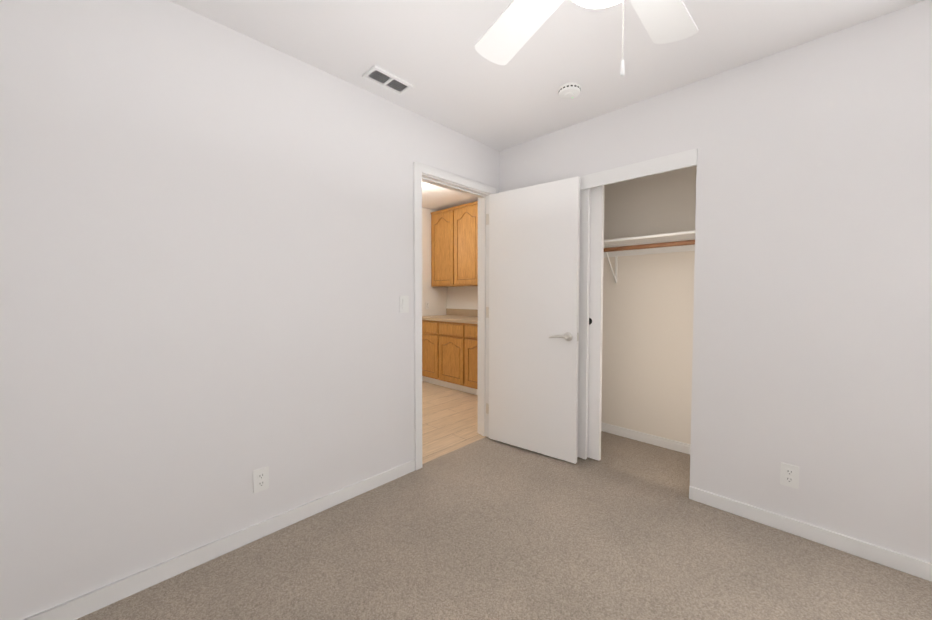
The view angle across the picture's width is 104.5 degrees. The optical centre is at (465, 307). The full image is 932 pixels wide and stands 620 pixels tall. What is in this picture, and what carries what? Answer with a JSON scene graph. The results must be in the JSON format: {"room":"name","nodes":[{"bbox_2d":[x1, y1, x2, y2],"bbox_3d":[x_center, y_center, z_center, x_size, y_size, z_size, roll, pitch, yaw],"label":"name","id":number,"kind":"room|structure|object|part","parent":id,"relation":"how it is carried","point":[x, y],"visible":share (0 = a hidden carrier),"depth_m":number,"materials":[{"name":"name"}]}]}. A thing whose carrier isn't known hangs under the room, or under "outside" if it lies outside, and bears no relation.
{"room":"empty bedroom","nodes":[
{"label":"empty bedroom","id":0,"kind":"room"},
{"bbox_2d":[0,0,499,619],"bbox_3d":[-0.271,-0.102,2.635,0.120,2.440,4.260,2,3,44],"label":"wall","id":1,"kind":"structure","parent":0,"point":[206,252],"depth_m":1.56,"materials":[{"name":"white paint"}]},
{"bbox_2d":[22,460,414,619],"bbox_3d":[-1.019,1.110,1.805,0.017,0.076,1.913,2,3,44],"label":"baseboard","id":2,"kind":"structure","parent":1,"relation":"attached to","point":[95,600],"depth_m":1.62,"materials":[{"name":"white wood"}]},
{"bbox_2d":[253,466,268,492],"bbox_3d":[-1.022,0.858,1.800,0.008,0.114,0.070,2,3,44],"label":"outlet","id":3,"kind":"object","parent":1,"relation":"attached to","point":[260,479],"visible":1,"depth_m":1.80,"materials":[{"name":"white plastic"}]},
{"bbox_2d":[400,296,408,312],"bbox_3d":[-0.409,-0.024,2.400,0.011,0.114,0.070,2,3,44],"label":"switch plate","id":4,"kind":"object","parent":1,"relation":"attached to","point":[404,304],"visible":1,"depth_m":2.40,"materials":[{"name":"white plastic"}]},
{"bbox_2d":[413,162,495,469],"bbox_3d":[-0.102,0.057,2.815,0.156,2.110,0.857,2,3,44],"label":"door frame","id":5,"kind":"structure","parent":1,"relation":"attached to","point":[419,169],"depth_m":2.76,"materials":[{"name":"white"}]},
{"bbox_2d":[489,176,579,463],"bbox_3d":[0.492,0.092,2.768,0.760,2.016,0.160,2,3,38],"label":"door","id":6,"kind":"structure","parent":5,"relation":"attached to","point":[534,242],"depth_m":2.72,"materials":[{"name":"white paint"}]},
{"bbox_2d":[422,208,477,315],"bbox_3d":[-1.631,-0.182,4.967,5.080,2.440,2.800,2,3,44],"label":"wall","id":7,"kind":"structure","parent":0,"point":[440,299],"depth_m":5.18,"materials":[{"name":"white paint"}]},
{"bbox_2d":[425,301,428,308],"bbox_3d":[-0.553,-0.034,5.174,0.008,0.114,0.070,2,3,44],"label":"outlet","id":8,"kind":"object","parent":7,"relation":"attached to","point":[426,304],"visible":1,"depth_m":5.17,"materials":[{"name":"white plastic"}]},
{"bbox_2d":[431,208,450,286],"bbox_3d":[-0.227,-0.834,5.137,0.481,1.060,0.326,2,3,44],"label":"upper cabinet","id":9,"kind":"object","parent":7,"relation":"attached to","point":[441,219],"depth_m":5.03,"materials":[{"name":"brown wood"}]},
{"bbox_2d":[451,201,477,286],"bbox_3d":[0.115,-0.822,4.806,0.471,1.060,0.326,2,3,44],"label":"upper cabinet","id":10,"kind":"object","parent":7,"relation":"attached to","point":[454,246],"depth_m":4.71,"materials":[{"name":"brown wood"}]},
{"bbox_2d":[422,381,485,463],"bbox_3d":[-1.597,1.078,4.978,5.175,0.080,2.800,2,3,44],"label":"floor","id":11,"kind":"structure","parent":0,"point":[449,420],"depth_m":3.49,"materials":[{"name":"brown wood"}]},
{"bbox_2d":[422,316,433,383],"bbox_3d":[-0.329,0.528,5.078,0.481,1.009,0.620,2,3,44],"label":"base cabinet","id":12,"kind":"object","parent":11,"relation":"on","point":[427,321],"depth_m":4.85,"materials":[{"name":"brown wood"}]},
{"bbox_2d":[434,308,473,390],"bbox_3d":[0.013,0.540,4.747,0.471,1.009,0.620,2,3,44],"label":"base cabinet","id":13,"kind":"object","parent":11,"relation":"on","point":[450,349],"depth_m":4.60,"materials":[{"name":"brown wood"}]},
{"bbox_2d":[462,309,477,394],"bbox_3d":[0.351,0.551,4.420,0.471,1.009,0.620,2,3,44],"label":"base cabinet","id":14,"kind":"object","parent":11,"relation":"on","point":[469,320],"depth_m":4.32,"materials":[{"name":"brown wood"}]},
{"bbox_2d":[76,431,931,619],"bbox_3d":[0.673,1.206,1.279,3.235,0.080,3.800,2,3,44],"label":"floor carpet","id":15,"kind":"object","parent":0,"point":[488,528],"visible":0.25,"depth_m":1.64,"materials":[{"name":"beige carpet"}]},
{"bbox_2d":[169,0,923,210],"bbox_3d":[-0.984,-1.392,3.199,8.410,0.100,4.380,2,3,44],"label":"ceiling","id":16,"kind":"structure","parent":0,"point":[443,66],"depth_m":1.80,"materials":[{"name":"white paint"}]},
{"bbox_2d":[362,65,413,95],"bbox_3d":[-0.444,-1.296,2.066,0.130,0.014,0.262,2,3,44],"label":"ceiling vent","id":17,"kind":"object","parent":16,"relation":"in","point":[379,76],"visible":1,"depth_m":2.06,"materials":[{"name":"white metal"}]},
{"bbox_2d":[558,82,580,99],"bbox_3d":[0.617,-1.284,2.152,0.134,0.043,0.134,2,3,44],"label":"smoke detector","id":18,"kind":"object","parent":16,"relation":"attached to","point":[570,90],"visible":1,"depth_m":2.12,"materials":[{"name":"white plastic"}]},
{"bbox_2d":[475,0,698,76],"bbox_3d":[0.425,-0.936,1.022,1.254,0.660,1.207,2,3,44],"label":"ceiling fan","id":19,"kind":"object","parent":16,"relation":"hanging from","point":[510,31],"depth_m":1.35,"materials":[{"name":"white"}]},
{"bbox_3d":[0.392,-0.950,0.989,0.256,0.159,0.256,2,3,44],"label":"ceiling fan shade","id":20,"kind":"part","parent":19,"relation":"part of","materials":[{"name":"white glass"}]},
{"bbox_2d":[601,166,696,443],"bbox_3d":[1.919,-0.100,2.589,3.090,2.440,0.120,2,3,44],"label":"wall","id":21,"kind":"structure","parent":0,"point":[647,336],"depth_m":2.92,"materials":[{"name":"white paint"}]},
{"bbox_2d":[601,422,690,453],"bbox_3d":[1.343,1.065,3.092,1.626,0.076,0.017,2,3,44],"label":"baseboard","id":22,"kind":"structure","parent":21,"relation":"attached to","point":[678,446],"depth_m":2.95,"materials":[{"name":"white"}]},
{"bbox_2d":[604,230,694,282],"bbox_3d":[1.230,-0.372,2.926,1.618,0.330,0.339,2,3,44],"label":"closet shelf","id":23,"kind":"object","parent":21,"relation":"attached to","point":[663,238],"visible":0.35,"depth_m":2.80,"materials":[{"name":"white wood"}]},
{"bbox_2d":[604,240,694,251],"bbox_3d":[1.151,-0.459,2.841,1.581,0.048,0.048,2,3,44],"label":"rail","id":24,"kind":"object","parent":23,"relation":"attached to","point":[659,245],"visible":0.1,"depth_m":2.63,"materials":[{"name":"brown wood"}]},
{"bbox_2d":[499,0,931,562],"bbox_3d":[1.438,-0.083,2.094,3.090,2.440,0.120,2,3,44],"label":"wall","id":25,"kind":"structure","parent":0,"point":[812,337],"depth_m":1.76,"materials":[{"name":"white paint"}]},
{"bbox_2d":[580,148,697,190],"bbox_3d":[0.858,-0.884,2.532,1.313,0.094,0.018,2,3,44],"label":"trim","id":26,"kind":"structure","parent":25,"relation":"attached to","point":[677,161],"depth_m":2.28,"materials":[{"name":"white wood"}]},
{"bbox_2d":[780,463,798,488],"bbox_3d":[1.646,0.854,1.836,0.070,0.114,0.008,2,3,44],"label":"outlet","id":27,"kind":"object","parent":25,"relation":"attached to","point":[789,475],"visible":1,"depth_m":1.83,"materials":[{"name":"white plastic"}]},
{"bbox_2d":[689,486,931,580],"bbox_3d":[1.905,1.117,1.589,1.606,0.076,0.017,2,3,44],"label":"baseboard","id":28,"kind":"structure","parent":25,"relation":"attached to","point":[911,565],"depth_m":1.76,"materials":[{"name":"white wood"}]},
{"bbox_3d":[0.909,-0.912,2.578,1.293,0.032,0.096,2,3,44],"label":"track rail","id":29,"kind":"object","parent":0,"visible":0},
{"bbox_2d":[577,188,590,458],"bbox_3d":[0.657,0.098,2.817,0.620,2.001,0.035,2,3,44],"label":"slider","id":30,"kind":"object","parent":29,"relation":"hanging from","point":[583,348],"depth_m":2.61,"materials":[{"name":"white paint"}]},
{"bbox_2d":[587,186,603,460],"bbox_3d":[0.748,0.098,2.796,0.620,2.001,0.035,2,3,44],"label":"slider","id":31,"kind":"object","parent":29,"relation":"hanging from","point":[595,314],"visible":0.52,"depth_m":2.60,"materials":[{"name":"white paint"}]}
]}

